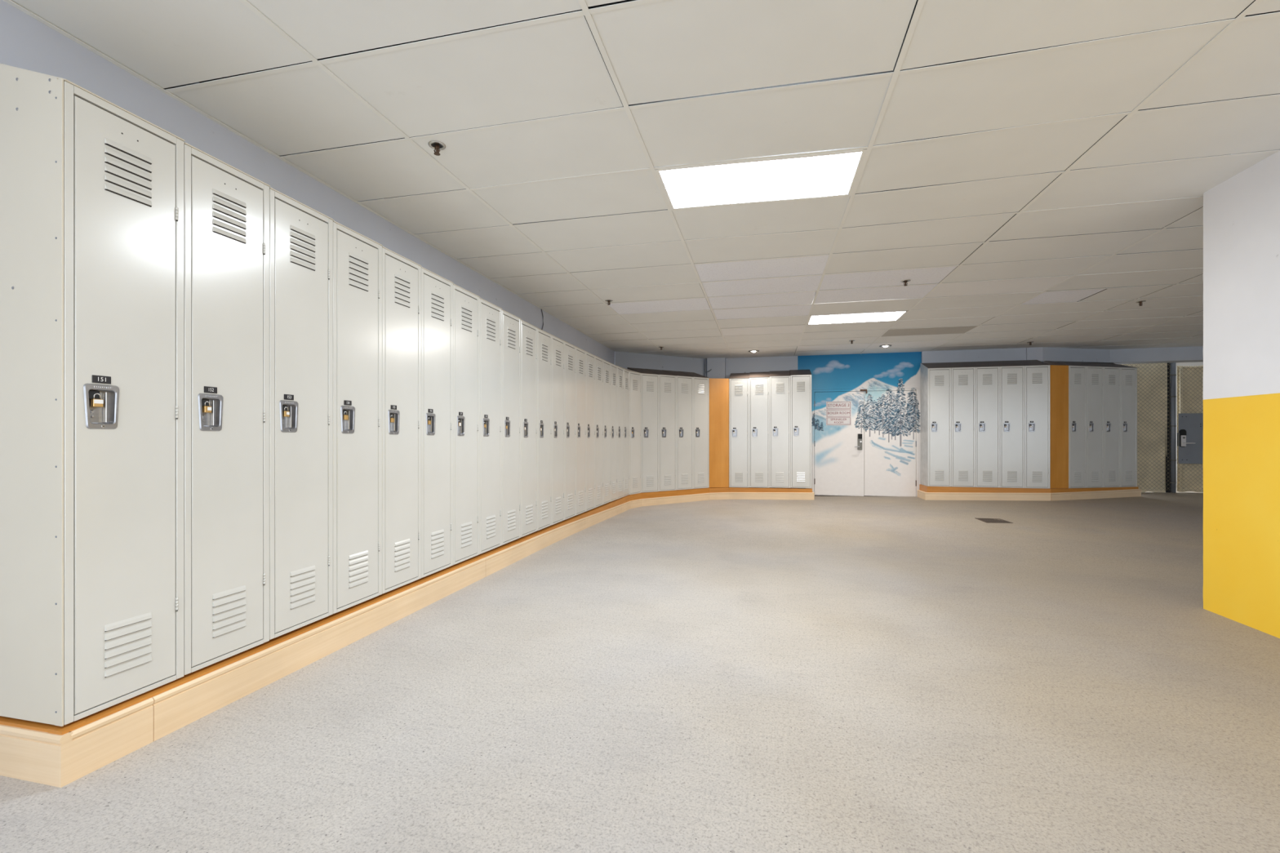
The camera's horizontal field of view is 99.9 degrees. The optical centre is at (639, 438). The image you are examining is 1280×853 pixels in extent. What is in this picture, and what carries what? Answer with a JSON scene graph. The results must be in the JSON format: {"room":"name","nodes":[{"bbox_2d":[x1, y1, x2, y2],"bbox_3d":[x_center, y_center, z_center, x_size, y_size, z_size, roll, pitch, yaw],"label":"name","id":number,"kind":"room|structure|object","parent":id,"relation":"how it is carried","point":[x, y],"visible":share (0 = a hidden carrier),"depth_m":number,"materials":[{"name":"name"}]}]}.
{"room":"school corridor","nodes":[
{"label":"school corridor","id":0,"kind":"room"},
{"bbox_2d":[0,0,614,364],"bbox_3d":[-2.016,-0.244,3.686,0.120,3.048,13.060,0,0,13],"label":"wall","id":1,"kind":"structure","parent":0,"point":[26,42],"depth_m":2.82,"materials":[{"name":"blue paint"}]},
{"bbox_2d":[0,494,631,787],"bbox_3d":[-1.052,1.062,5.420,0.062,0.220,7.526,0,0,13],"label":"trim","id":2,"kind":"structure","parent":1,"relation":"attached to","point":[57,730],"depth_m":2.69,"materials":[{"name":"orange wood"}]},
{"bbox_2d":[0,715,85,732],"bbox_3d":[-2.121,1.031,1.839,0.511,0.158,0.062,0,0,13],"label":"trim","id":3,"kind":"structure","parent":2,"relation":"attached to","point":[6,721],"depth_m":1.80,"materials":[{"name":"orange wood"}]},
{"bbox_2d":[0,63,185,724],"bbox_3d":[-2.066,-0.193,2.000,0.467,2.273,0.374,0,0,13],"label":"locker","id":4,"kind":"object","parent":2,"relation":"on","point":[124,172],"visible":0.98,"depth_m":1.91,"materials":[{"name":"metal"}]},
{"bbox_2d":[0,63,63,726],"bbox_3d":[-2.131,-0.198,1.818,0.498,2.283,0.007,0,0,13],"label":"end panel","id":5,"kind":"object","parent":4,"relation":"attached to","point":[32,103],"visible":1,"depth_m":1.80,"materials":[{"name":"metal"}]},
{"bbox_2d":[90,393,103,407],"bbox_3d":[-1.873,-0.131,1.857,0.015,0.048,0.028,0,0,13],"label":"padlock","id":6,"kind":"object","parent":4,"relation":"attached to","point":[94,402],"visible":1,"depth_m":1.85,"materials":[{"name":"gold metal"}]},
{"bbox_2d":[184,142,270,675],"bbox_3d":[-1.980,-0.190,2.365,0.467,2.262,0.374,0,0,13],"label":"locker","id":7,"kind":"object","parent":2,"relation":"on","point":[227,208],"visible":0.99,"depth_m":2.29,"materials":[{"name":"metal"}]},
{"bbox_2d":[202,401,211,413],"bbox_3d":[-1.788,-0.129,2.223,0.015,0.048,0.028,0,0,13],"label":"padlock","id":8,"kind":"object","parent":7,"relation":"attached to","point":[206,409],"visible":1,"depth_m":2.22,"materials":[{"name":"gold metal"}]},
{"bbox_2d":[269,186,333,639],"bbox_3d":[-1.895,-0.187,2.731,0.467,2.250,0.374,0,0,13],"label":"locker","id":9,"kind":"object","parent":2,"relation":"on","point":[301,236],"visible":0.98,"depth_m":2.65,"materials":[{"name":"metal"}]},
{"bbox_2d":[282,406,289,417],"bbox_3d":[-1.702,-0.127,2.589,0.015,0.048,0.028,0,0,13],"label":"padlock","id":10,"kind":"object","parent":9,"relation":"attached to","point":[286,414],"visible":1,"depth_m":2.58,"materials":[{"name":"gold metal"}]},
{"bbox_2d":[333,220,382,613],"bbox_3d":[-1.809,-0.184,3.097,0.467,2.243,0.374,0,0,13],"label":"locker","id":11,"kind":"object","parent":2,"relation":"on","point":[357,258],"visible":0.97,"depth_m":3.02,"materials":[{"name":"metal"}]},
{"bbox_2d":[342,411,348,419],"bbox_3d":[-1.617,-0.124,2.955,0.014,0.048,0.028,0,0,13],"label":"padlock","id":12,"kind":"object","parent":11,"relation":"attached to","point":[344,416],"visible":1,"depth_m":2.95,"materials":[{"name":"gold metal"}]},
{"bbox_2d":[382,246,421,594],"bbox_3d":[-1.723,-0.180,3.462,0.467,2.236,0.374,0,0,13],"label":"locker","id":13,"kind":"object","parent":2,"relation":"on","point":[401,276],"visible":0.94,"depth_m":3.38,"materials":[{"name":"metal"}]},
{"bbox_2d":[390,414,394,422],"bbox_3d":[-1.532,-0.120,3.320,0.014,0.048,0.028,0,0,13],"label":"padlock","id":14,"kind":"object","parent":13,"relation":"attached to","point":[392,420],"visible":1,"depth_m":3.32,"materials":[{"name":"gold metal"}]},
{"bbox_2d":[421,266,453,577],"bbox_3d":[-1.638,-0.177,3.828,0.467,2.228,0.374,0,0,13],"label":"locker","id":15,"kind":"object","parent":2,"relation":"on","point":[437,291],"visible":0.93,"depth_m":3.76,"materials":[{"name":"metal"}]},
{"bbox_2d":[453,283,479,564],"bbox_3d":[-1.552,-0.173,4.194,0.467,2.220,0.374,0,0,13],"label":"locker","id":16,"kind":"object","parent":2,"relation":"on","point":[465,303],"visible":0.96,"depth_m":4.12,"materials":[{"name":"metal"}]},
{"bbox_2d":[479,297,502,554],"bbox_3d":[-1.467,-0.169,4.560,0.467,2.212,0.374,0,0,13],"label":"locker","id":17,"kind":"object","parent":2,"relation":"on","point":[490,314],"visible":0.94,"depth_m":4.48,"materials":[{"name":"metal"}]},
{"bbox_2d":[502,309,521,545],"bbox_3d":[-1.381,-0.165,4.926,0.467,2.203,0.374,0,0,13],"label":"locker","id":18,"kind":"object","parent":2,"relation":"on","point":[511,324],"visible":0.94,"depth_m":4.85,"materials":[{"name":"metal"}]},
{"bbox_2d":[520,320,537,537],"bbox_3d":[-1.296,-0.161,5.291,0.467,2.194,0.374,0,0,13],"label":"locker","id":19,"kind":"object","parent":2,"relation":"on","point":[528,331],"visible":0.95,"depth_m":5.20,"materials":[{"name":"metal"}]},
{"bbox_2d":[537,328,551,530],"bbox_3d":[-1.210,-0.158,5.657,0.467,2.191,0.374,0,0,13],"label":"locker","id":20,"kind":"object","parent":2,"relation":"on","point":[544,339],"visible":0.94,"depth_m":5.58,"materials":[{"name":"metal"}]},
{"bbox_2d":[551,334,564,524],"bbox_3d":[-1.125,-0.158,6.023,0.467,2.192,0.374,0,0,13],"label":"locker","id":21,"kind":"object","parent":2,"relation":"on","point":[557,344],"visible":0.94,"depth_m":5.96,"materials":[{"name":"metal"}]},
{"bbox_2d":[564,341,576,519],"bbox_3d":[-1.039,-0.158,6.388,0.467,2.194,0.374,0,0,13],"label":"locker","id":22,"kind":"object","parent":2,"relation":"on","point":[570,349],"visible":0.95,"depth_m":6.33,"materials":[{"name":"metal"}]},
{"bbox_2d":[575,346,586,515],"bbox_3d":[-0.954,-0.157,6.754,0.467,2.196,0.374,0,0,13],"label":"locker","id":23,"kind":"object","parent":2,"relation":"on","point":[580,354],"visible":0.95,"depth_m":6.69,"materials":[{"name":"metal"}]},
{"bbox_2d":[586,351,595,511],"bbox_3d":[-0.868,-0.157,7.120,0.467,2.197,0.374,0,0,13],"label":"locker","id":24,"kind":"object","parent":2,"relation":"on","point":[590,358],"visible":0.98,"depth_m":7.07,"materials":[{"name":"metal"}]},
{"bbox_2d":[595,355,603,507],"bbox_3d":[-0.783,-0.157,7.486,0.467,2.199,0.374,0,0,13],"label":"locker","id":25,"kind":"object","parent":2,"relation":"on","point":[598,362],"visible":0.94,"depth_m":7.41,"materials":[{"name":"metal"}]},
{"bbox_2d":[603,360,610,504],"bbox_3d":[-0.697,-0.156,7.851,0.467,2.200,0.374,0,0,13],"label":"locker","id":26,"kind":"object","parent":2,"relation":"on","point":[606,366],"visible":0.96,"depth_m":7.79,"materials":[{"name":"metal"}]},
{"bbox_2d":[610,363,617,502],"bbox_3d":[-0.612,-0.156,8.217,0.467,2.207,0.374,0,0,13],"label":"locker","id":27,"kind":"object","parent":2,"relation":"on","point":[613,367],"visible":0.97,"depth_m":8.13,"materials":[{"name":"metal"}]},
{"bbox_2d":[617,365,623,499],"bbox_3d":[-0.526,-0.158,8.583,0.467,2.218,0.374,0,0,13],"label":"locker","id":28,"kind":"object","parent":2,"relation":"on","point":[620,371],"visible":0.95,"depth_m":8.49,"materials":[{"name":"metal"}]},
{"bbox_2d":[622,368,629,497],"bbox_3d":[-0.441,-0.159,8.949,0.467,2.228,0.374,0,0,13],"label":"locker","id":29,"kind":"object","parent":2,"relation":"on","point":[626,373],"visible":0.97,"depth_m":8.89,"materials":[{"name":"metal"}]},
{"bbox_2d":[0,484,1279,852],"bbox_3d":[5.410,1.108,4.691,15.200,0.192,18.400,0,0,13],"label":"floor","id":30,"kind":"structure","parent":0,"point":[824,673],"depth_m":2.23,"materials":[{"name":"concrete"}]},
{"bbox_2d":[630,492,728,508],"bbox_3d":[0.720,1.115,9.748,2.236,0.162,0.202,0,0,-33],"label":"baseboard","id":31,"kind":"structure","parent":30,"relation":"on","point":[717,495],"depth_m":9.82,"materials":[{"name":"brown wood"}]},
{"bbox_2d":[975,518,1013,523],"bbox_3d":[4.729,1.110,7.202,0.310,0.016,0.380,0,0,11],"label":"floor drain","id":32,"kind":"object","parent":30,"relation":"in","point":[985,520],"visible":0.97,"depth_m":7.15,"materials":[{"name":"metal"}]},
{"bbox_2d":[1120,362,1176,493],"bbox_3d":[9.487,-0.235,10.105,0.958,2.534,0.086,0,0,13],"label":"fence","id":33,"kind":"object","parent":30,"relation":"on","point":[1156,382],"visible":0.66,"depth_m":10.08,"materials":[{"name":"metal"}]},
{"bbox_2d":[1176,364,1203,492],"bbox_3d":[10.480,-0.172,9.838,1.094,2.359,0.162,0,0,13],"label":"gate","id":34,"kind":"object","parent":33,"relation":"attached to","point":[1189,380],"visible":0.33,"depth_m":9.94,"materials":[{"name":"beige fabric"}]},
{"bbox_2d":[3,0,1279,362],"bbox_3d":[5.309,-1.685,4.200,14.654,0.185,17.700,0,0,13],"label":"ceiling","id":35,"kind":"structure","parent":0,"point":[1038,171],"depth_m":2.87,"materials":[{"name":"tile"}]},
{"bbox_2d":[427,140,445,155],"bbox_3d":[-1.123,-1.596,2.979,0.094,0.050,0.094,0,0,13],"label":"sprinkler head","id":36,"kind":"object","parent":35,"relation":"attached to","point":[436,145],"visible":1,"depth_m":2.97},
{"bbox_2d":[604,299,613,305],"bbox_3d":[-0.366,-1.596,6.345,0.094,0.050,0.094,0,0,13],"label":"sprinkler head","id":37,"kind":"object","parent":35,"relation":"attached to","point":[608,301],"visible":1,"depth_m":6.34},
{"bbox_2d":[654,149,866,209],"bbox_3d":[0.738,-1.611,3.391,1.195,0.036,0.588,0,0,13],"label":"recessed light","id":38,"kind":"object","parent":35,"relation":"in","point":[829,175],"visible":1,"depth_m":3.36,"materials":[{"name":"plastic"}]},
{"bbox_2d":[806,310,907,324],"bbox_3d":[2.897,-1.623,7.269,1.195,0.013,0.588,0,0,13],"label":"recessed light","id":39,"kind":"object","parent":35,"relation":"in","point":[866,317],"visible":0.99,"depth_m":7.26,"materials":[{"name":"plastic"}]},
{"bbox_2d":[879,344,891,346],"bbox_3d":[4.312,-1.623,9.457,0.204,0.050,0.204,0,0,13],"label":"recessed light","id":40,"kind":"object","parent":35,"relation":"in","point":[886,345],"visible":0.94,"depth_m":9.40,"materials":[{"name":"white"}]},
{"bbox_2d":[900,280,911,286],"bbox_3d":[2.740,-1.596,5.552,0.094,0.050,0.094,0,0,13],"label":"sprinkler head","id":41,"kind":"object","parent":35,"relation":"attached to","point":[904,282],"visible":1,"depth_m":5.54},
{"bbox_2d":[1135,300,1146,306],"bbox_3d":[5.949,-1.596,6.395,0.094,0.050,0.094,0,0,13],"label":"sprinkler head","id":42,"kind":"object","parent":35,"relation":"attached to","point":[1141,301],"visible":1,"depth_m":6.39},
{"bbox_2d":[614,346,706,377],"bbox_3d":[0.430,-0.244,10.593,2.112,3.048,0.120,0,0,-29],"label":"wall","id":43,"kind":"structure","parent":0,"point":[622,359],"depth_m":10.50,"materials":[{"name":"grey paint"}]},
{"bbox_2d":[706,353,725,378],"bbox_3d":[1.578,-0.244,11.051,0.360,3.048,0.360,0,0,13],"label":"wall column","id":44,"kind":"structure","parent":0,"point":[717,365],"depth_m":10.88,"materials":[{"name":"grey paint"}]},
{"bbox_2d":[704,358,711,376],"bbox_3d":[1.380,-1.393,10.915,0.158,0.445,0.039,0,0,31],"label":"conduit","id":45,"kind":"object","parent":44,"relation":"attached to","point":[705,371],"visible":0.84,"depth_m":10.94,"materials":[{"name":"grey metal"}]},
{"bbox_2d":[725,348,921,489],"bbox_3d":[3.527,-0.244,10.588,3.643,3.048,0.125,0,0,13],"label":"wall","id":46,"kind":"structure","parent":0,"point":[883,370],"depth_m":10.40,"materials":[{"name":"paint"}]},
{"bbox_2d":[629,487,812,500],"bbox_3d":[1.398,1.054,9.893,3.524,0.238,0.814,0,0,-14],"label":"trim","id":47,"kind":"structure","parent":46,"relation":"attached to","point":[711,490],"depth_m":10.02,"materials":[{"name":"orange wood"}]},
{"bbox_2d":[619,366,640,494],"bbox_3d":[-0.271,-0.161,9.358,0.467,2.240,0.372,0,0,32],"label":"locker","id":48,"kind":"object","parent":47,"relation":"on","point":[634,376],"visible":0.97,"depth_m":9.23,"materials":[{"name":"metal"}]},
{"bbox_2d":[619,366,639,373],"bbox_3d":[-0.273,-1.205,9.359,0.463,0.153,0.372,0,0,32],"label":"hood","id":49,"kind":"object","parent":48,"relation":"attached to","point":[630,371],"depth_m":9.26,"materials":[{"name":"white metal"}]},
{"bbox_2d":[627,367,658,493],"bbox_3d":[0.059,-0.165,9.693,0.385,2.240,0.467,0,0,-33],"label":"locker","id":50,"kind":"object","parent":47,"relation":"on","point":[649,380],"visible":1,"depth_m":9.50,"materials":[{"name":"metal"}]},
{"bbox_2d":[627,367,658,374],"bbox_3d":[0.058,-1.209,9.694,0.385,0.153,0.463,0,0,-33],"label":"hood","id":51,"kind":"object","parent":50,"relation":"attached to","point":[643,371],"depth_m":9.64,"materials":[{"name":"brown metal"}]},
{"bbox_2d":[646,368,676,491],"bbox_3d":[0.383,-0.168,9.903,0.385,2.240,0.467,0,0,-33],"label":"locker","id":52,"kind":"object","parent":47,"relation":"on","point":[667,381],"visible":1,"depth_m":9.71,"materials":[{"name":"metal"}]},
{"bbox_2d":[646,368,675,375],"bbox_3d":[0.382,-1.212,9.905,0.385,0.153,0.463,0,0,-33],"label":"hood","id":53,"kind":"object","parent":52,"relation":"attached to","point":[660,372],"depth_m":9.87,"materials":[{"name":"brown metal"}]},
{"bbox_2d":[662,369,693,489],"bbox_3d":[0.707,-0.171,10.114,0.385,2.240,0.467,0,0,-33],"label":"locker","id":54,"kind":"object","parent":47,"relation":"on","point":[684,381],"visible":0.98,"depth_m":9.93,"materials":[{"name":"metal"}]},
{"bbox_2d":[662,369,693,377],"bbox_3d":[0.706,-1.215,10.115,0.385,0.153,0.463,0,0,-33],"label":"hood","id":55,"kind":"object","parent":54,"relation":"attached to","point":[678,374],"depth_m":10.06,"materials":[{"name":"brown metal"}]},
{"bbox_2d":[680,371,709,488],"bbox_3d":[1.030,-0.174,10.324,0.385,2.240,0.467,0,0,-33],"label":"locker","id":56,"kind":"object","parent":47,"relation":"on","point":[700,383],"visible":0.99,"depth_m":10.14,"materials":[{"name":"metal"}]},
{"bbox_2d":[680,371,708,377],"bbox_3d":[1.029,-1.218,10.326,0.385,0.153,0.463,0,0,-33],"label":"hood","id":57,"kind":"object","parent":56,"relation":"attached to","point":[695,375],"depth_m":10.28,"materials":[{"name":"brown metal"}]},
{"bbox_2d":[709,377,728,487],"bbox_3d":[1.508,-0.098,10.274,0.385,2.081,0.018,0,0,-6],"label":"filler panel","id":58,"kind":"object","parent":47,"relation":"on","point":[718,388],"visible":1,"depth_m":10.26,"materials":[{"name":"orange wood"}]},
{"bbox_2d":[728,373,750,487],"bbox_3d":[1.938,-0.175,10.460,0.375,2.229,0.467,0,0,13],"label":"locker","id":59,"kind":"object","parent":47,"relation":"on","point":[739,383],"visible":1,"depth_m":10.24,"materials":[{"name":"metal"}]},
{"bbox_2d":[728,373,750,378],"bbox_3d":[1.938,-1.213,10.462,0.375,0.152,0.463,0,0,13],"label":"hood","id":60,"kind":"object","parent":59,"relation":"attached to","point":[733,375],"depth_m":10.42,"materials":[{"name":"brown metal"}]},
{"bbox_2d":[749,371,769,488],"bbox_3d":[2.305,-0.183,10.374,0.375,2.236,0.467,0,0,13],"label":"locker","id":61,"kind":"object","parent":47,"relation":"on","point":[759,382],"visible":1,"depth_m":10.15,"materials":[{"name":"metal"}]},
{"bbox_2d":[749,371,769,377],"bbox_3d":[2.305,-1.225,10.376,0.375,0.152,0.463,0,0,13],"label":"hood","id":62,"kind":"object","parent":61,"relation":"attached to","point":[766,374],"depth_m":10.36,"materials":[{"name":"brown metal"}]},
{"bbox_2d":[769,370,790,488],"bbox_3d":[2.672,-0.191,10.288,0.375,2.242,0.467,0,0,13],"label":"locker","id":63,"kind":"object","parent":47,"relation":"on","point":[780,380],"visible":0.99,"depth_m":10.07,"materials":[{"name":"metal"}]},
{"bbox_2d":[769,370,790,376],"bbox_3d":[2.673,-1.236,10.290,0.375,0.153,0.463,0,0,13],"label":"hood","id":64,"kind":"object","parent":63,"relation":"attached to","point":[777,373],"depth_m":10.26,"materials":[{"name":"brown metal"}]},
{"bbox_2d":[789,369,811,488],"bbox_3d":[3.039,-0.199,10.203,0.375,2.249,0.467,0,0,13],"label":"locker","id":65,"kind":"object","parent":47,"relation":"on","point":[800,380],"visible":1,"depth_m":9.99,"materials":[{"name":"metal"}]},
{"bbox_2d":[789,369,811,375],"bbox_3d":[3.040,-1.247,10.204,0.375,0.153,0.463,0,0,13],"label":"hood","id":66,"kind":"object","parent":65,"relation":"attached to","point":[793,372],"depth_m":10.16,"materials":[{"name":"brown metal"}]},
{"bbox_2d":[728,490,814,499],"bbox_3d":[2.530,1.087,10.400,1.555,0.165,0.655,0,0,13],"label":"baseboard","id":67,"kind":"structure","parent":46,"relation":"attached to","point":[732,495],"depth_m":10.08,"materials":[{"name":"brown wood"}]},
{"bbox_2d":[813,391,863,496],"bbox_3d":[3.853,0.110,10.421,0.915,2.016,0.132,0,0,13],"label":"door","id":68,"kind":"structure","parent":46,"relation":"in","point":[838,449],"depth_m":10.44,"materials":[{"name":"paint"}]},
{"bbox_2d":[826,400,851,425],"bbox_3d":[3.852,-0.480,10.438,0.462,0.464,0.008,0,0,13],"label":"door sign","id":69,"kind":"object","parent":68,"relation":"attached to","point":[837,413],"visible":1,"depth_m":10.44,"materials":[{"name":"white plastic"}]},
{"bbox_2d":[812,387,918,496],"bbox_3d":[4.312,0.109,10.359,1.910,2.102,0.138,0,0,13],"label":"trim","id":70,"kind":"structure","parent":46,"relation":"attached to","point":[906,388],"depth_m":10.30,"materials":[{"name":"paint"}]},
{"bbox_2d":[863,390,916,496],"bbox_3d":[4.758,0.105,10.245,0.915,2.006,0.063,0,0,13],"label":"door","id":71,"kind":"structure","parent":46,"relation":"in","point":[890,442],"depth_m":10.23,"materials":[{"name":"paint"}]},
{"bbox_2d":[830,390,902,496],"bbox_3d":[4.321,0.135,10.399,1.880,2.110,0.020,0,0,13],"label":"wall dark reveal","id":72,"kind":"structure","parent":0,"point":[897,390],"depth_m":10.44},
{"bbox_2d":[921,341,1026,363],"bbox_3d":[6.124,-0.244,9.926,1.714,3.048,0.120,0,0,13],"label":"wall","id":73,"kind":"structure","parent":0,"point":[1018,353],"depth_m":9.87,"materials":[{"name":"grey paint"}]},
{"bbox_2d":[919,484,926,492],"bbox_3d":[5.198,0.971,9.816,0.060,0.221,0.497,0,0,13],"label":"trim","id":74,"kind":"structure","parent":73,"relation":"attached to","point":[922,487],"depth_m":9.85,"materials":[{"name":"orange wood"}]},
{"bbox_2d":[917,488,1141,501],"bbox_3d":[6.962,1.002,9.587,3.768,0.206,0.919,0,0,1],"label":"baseboard","id":75,"kind":"structure","parent":73,"relation":"attached to","point":[1132,492],"depth_m":9.33,"materials":[{"name":"brown wood"}]},
{"bbox_2d":[926,486,1138,493],"bbox_3d":[6.950,0.971,9.370,3.688,0.221,0.454,0,0,1],"label":"trim","id":76,"kind":"structure","parent":73,"relation":"attached to","point":[929,489],"depth_m":9.34,"materials":[{"name":"orange wood"}]},
{"bbox_2d":[921,362,951,486],"bbox_3d":[5.364,-0.268,9.762,0.378,2.255,0.467,0,0,13],"label":"locker","id":77,"kind":"object","parent":76,"relation":"on","point":[939,373],"visible":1,"depth_m":9.54,"materials":[{"name":"metal"}]},
{"bbox_2d":[920,363,928,486],"bbox_3d":[5.179,-0.271,9.814,0.003,2.262,0.470,0,0,13],"label":"end panel","id":78,"kind":"object","parent":77,"relation":"attached to","point":[923,370],"visible":1,"depth_m":9.83,"materials":[{"name":"white metal"}]},
{"bbox_2d":[921,362,951,368],"bbox_3d":[5.364,-1.318,9.764,0.378,0.154,0.463,0,0,13],"label":"hood","id":79,"kind":"object","parent":77,"relation":"attached to","point":[935,365],"depth_m":9.74,"materials":[{"name":"brown metal"}]},
{"bbox_2d":[943,361,975,487],"bbox_3d":[5.734,-0.268,9.675,0.378,2.255,0.467,0,0,13],"label":"locker","id":80,"kind":"object","parent":76,"relation":"on","point":[962,374],"visible":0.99,"depth_m":9.46,"materials":[{"name":"metal"}]},
{"bbox_2d":[943,361,975,368],"bbox_3d":[5.734,-1.318,9.677,0.378,0.154,0.463,0,0,13],"label":"hood","id":81,"kind":"object","parent":80,"relation":"attached to","point":[963,364],"depth_m":9.62,"materials":[{"name":"brown metal"}]},
{"bbox_2d":[966,361,999,487],"bbox_3d":[6.104,-0.268,9.589,0.378,2.255,0.467,0,0,13],"label":"locker","id":82,"kind":"object","parent":76,"relation":"on","point":[987,373],"visible":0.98,"depth_m":9.37,"materials":[{"name":"metal"}]},
{"bbox_2d":[966,361,999,367],"bbox_3d":[6.104,-1.318,9.591,0.378,0.154,0.463,0,0,13],"label":"hood","id":83,"kind":"object","parent":82,"relation":"attached to","point":[977,364],"depth_m":9.54,"materials":[{"name":"brown metal"}]},
{"bbox_2d":[989,360,1024,488],"bbox_3d":[6.473,-0.268,9.502,0.378,2.255,0.467,0,0,13],"label":"locker","id":84,"kind":"object","parent":76,"relation":"on","point":[1011,372],"visible":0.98,"depth_m":9.28,"materials":[{"name":"metal"}]},
{"bbox_2d":[989,360,1024,366],"bbox_3d":[6.474,-1.318,9.504,0.378,0.154,0.463,0,0,13],"label":"hood","id":85,"kind":"object","parent":84,"relation":"attached to","point":[1002,363],"depth_m":9.47,"materials":[{"name":"brown metal"}]},
{"bbox_2d":[1014,360,1049,488],"bbox_3d":[6.844,-0.268,9.416,0.378,2.255,0.467,0,0,13],"label":"locker","id":86,"kind":"object","parent":76,"relation":"on","point":[1037,373],"visible":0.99,"depth_m":9.20,"materials":[{"name":"metal"}]},
{"bbox_2d":[1014,360,1049,365],"bbox_3d":[6.844,-1.318,9.418,0.378,0.154,0.463,0,0,13],"label":"hood","id":87,"kind":"object","parent":86,"relation":"attached to","point":[1026,362],"depth_m":9.39,"materials":[{"name":"brown metal"}]},
{"bbox_2d":[1049,364,1068,488],"bbox_3d":[7.157,-0.192,9.193,0.350,2.100,0.019,0,0,-8],"label":"filler panel","id":88,"kind":"object","parent":76,"relation":"on","point":[1059,375],"visible":1,"depth_m":9.18,"materials":[{"name":"orange wood"}]},
{"bbox_2d":[1044,360,1086,488],"bbox_3d":[7.471,-0.267,9.461,0.367,2.254,0.467,0,0,-12],"label":"locker","id":89,"kind":"object","parent":76,"relation":"on","point":[1077,372],"visible":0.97,"depth_m":9.24,"materials":[{"name":"metal"}]},
{"bbox_2d":[1044,360,1086,366],"bbox_3d":[7.471,-1.317,9.463,0.367,0.154,0.463,0,0,-12],"label":"hood","id":90,"kind":"object","parent":89,"relation":"attached to","point":[1051,362],"depth_m":9.43,"materials":[{"name":"brown metal"}]},
{"bbox_2d":[1066,361,1103,488],"bbox_3d":[7.832,-0.267,9.537,0.367,2.254,0.467,0,0,-12],"label":"locker","id":91,"kind":"object","parent":76,"relation":"on","point":[1095,373],"visible":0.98,"depth_m":9.31,"materials":[{"name":"metal"}]},
{"bbox_2d":[1066,361,1102,366],"bbox_3d":[7.831,-1.317,9.539,0.367,0.154,0.463,0,0,-12],"label":"hood","id":92,"kind":"object","parent":91,"relation":"attached to","point":[1076,362],"depth_m":9.49,"materials":[{"name":"brown metal"}]},
{"bbox_2d":[1080,361,1120,487],"bbox_3d":[8.192,-0.267,9.613,0.367,2.254,0.467,0,0,-12],"label":"locker","id":93,"kind":"object","parent":76,"relation":"on","point":[1112,374],"visible":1,"depth_m":9.39,"materials":[{"name":"metal"}]},
{"bbox_2d":[1080,361,1119,367],"bbox_3d":[8.192,-1.317,9.614,0.367,0.154,0.463,0,0,-12],"label":"hood","id":94,"kind":"object","parent":93,"relation":"attached to","point":[1094,363],"depth_m":9.55,"materials":[{"name":"brown metal"}]},
{"bbox_2d":[1097,362,1137,487],"bbox_3d":[8.553,-0.267,9.688,0.367,2.254,0.467,0,0,-12],"label":"locker","id":95,"kind":"object","parent":76,"relation":"on","point":[1128,374],"visible":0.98,"depth_m":9.47,"materials":[{"name":"metal"}]},
{"bbox_2d":[1097,362,1137,368],"bbox_3d":[8.552,-1.317,9.690,0.367,0.154,0.463,0,0,-12],"label":"hood","id":96,"kind":"object","parent":95,"relation":"attached to","point":[1112,364],"depth_m":9.61,"materials":[{"name":"brown metal"}]},
{"bbox_2d":[1026,339,1203,364],"bbox_3d":[10.447,-1.574,9.459,6.977,0.388,0.765,0,0,9],"label":"wall","id":97,"kind":"structure","parent":73,"relation":"attached to","point":[1194,353],"depth_m":9.69,"materials":[{"name":"grey paint"}]},
{"bbox_2d":[1176,361,1203,484],"bbox_3d":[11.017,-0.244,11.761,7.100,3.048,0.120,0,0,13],"label":"door frame","id":98,"kind":"structure","parent":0,"point":[1201,363],"depth_m":11.56,"materials":[{"name":"white paint"}]},
{"bbox_2d":[1203,149,1279,638],"bbox_3d":[3.018,-0.309,-0.227,0.340,2.918,7.733,0,0,13],"label":"wall","id":99,"kind":"structure","parent":0,"point":[1242,213],"depth_m":3.27,"materials":[{"name":"paint"}]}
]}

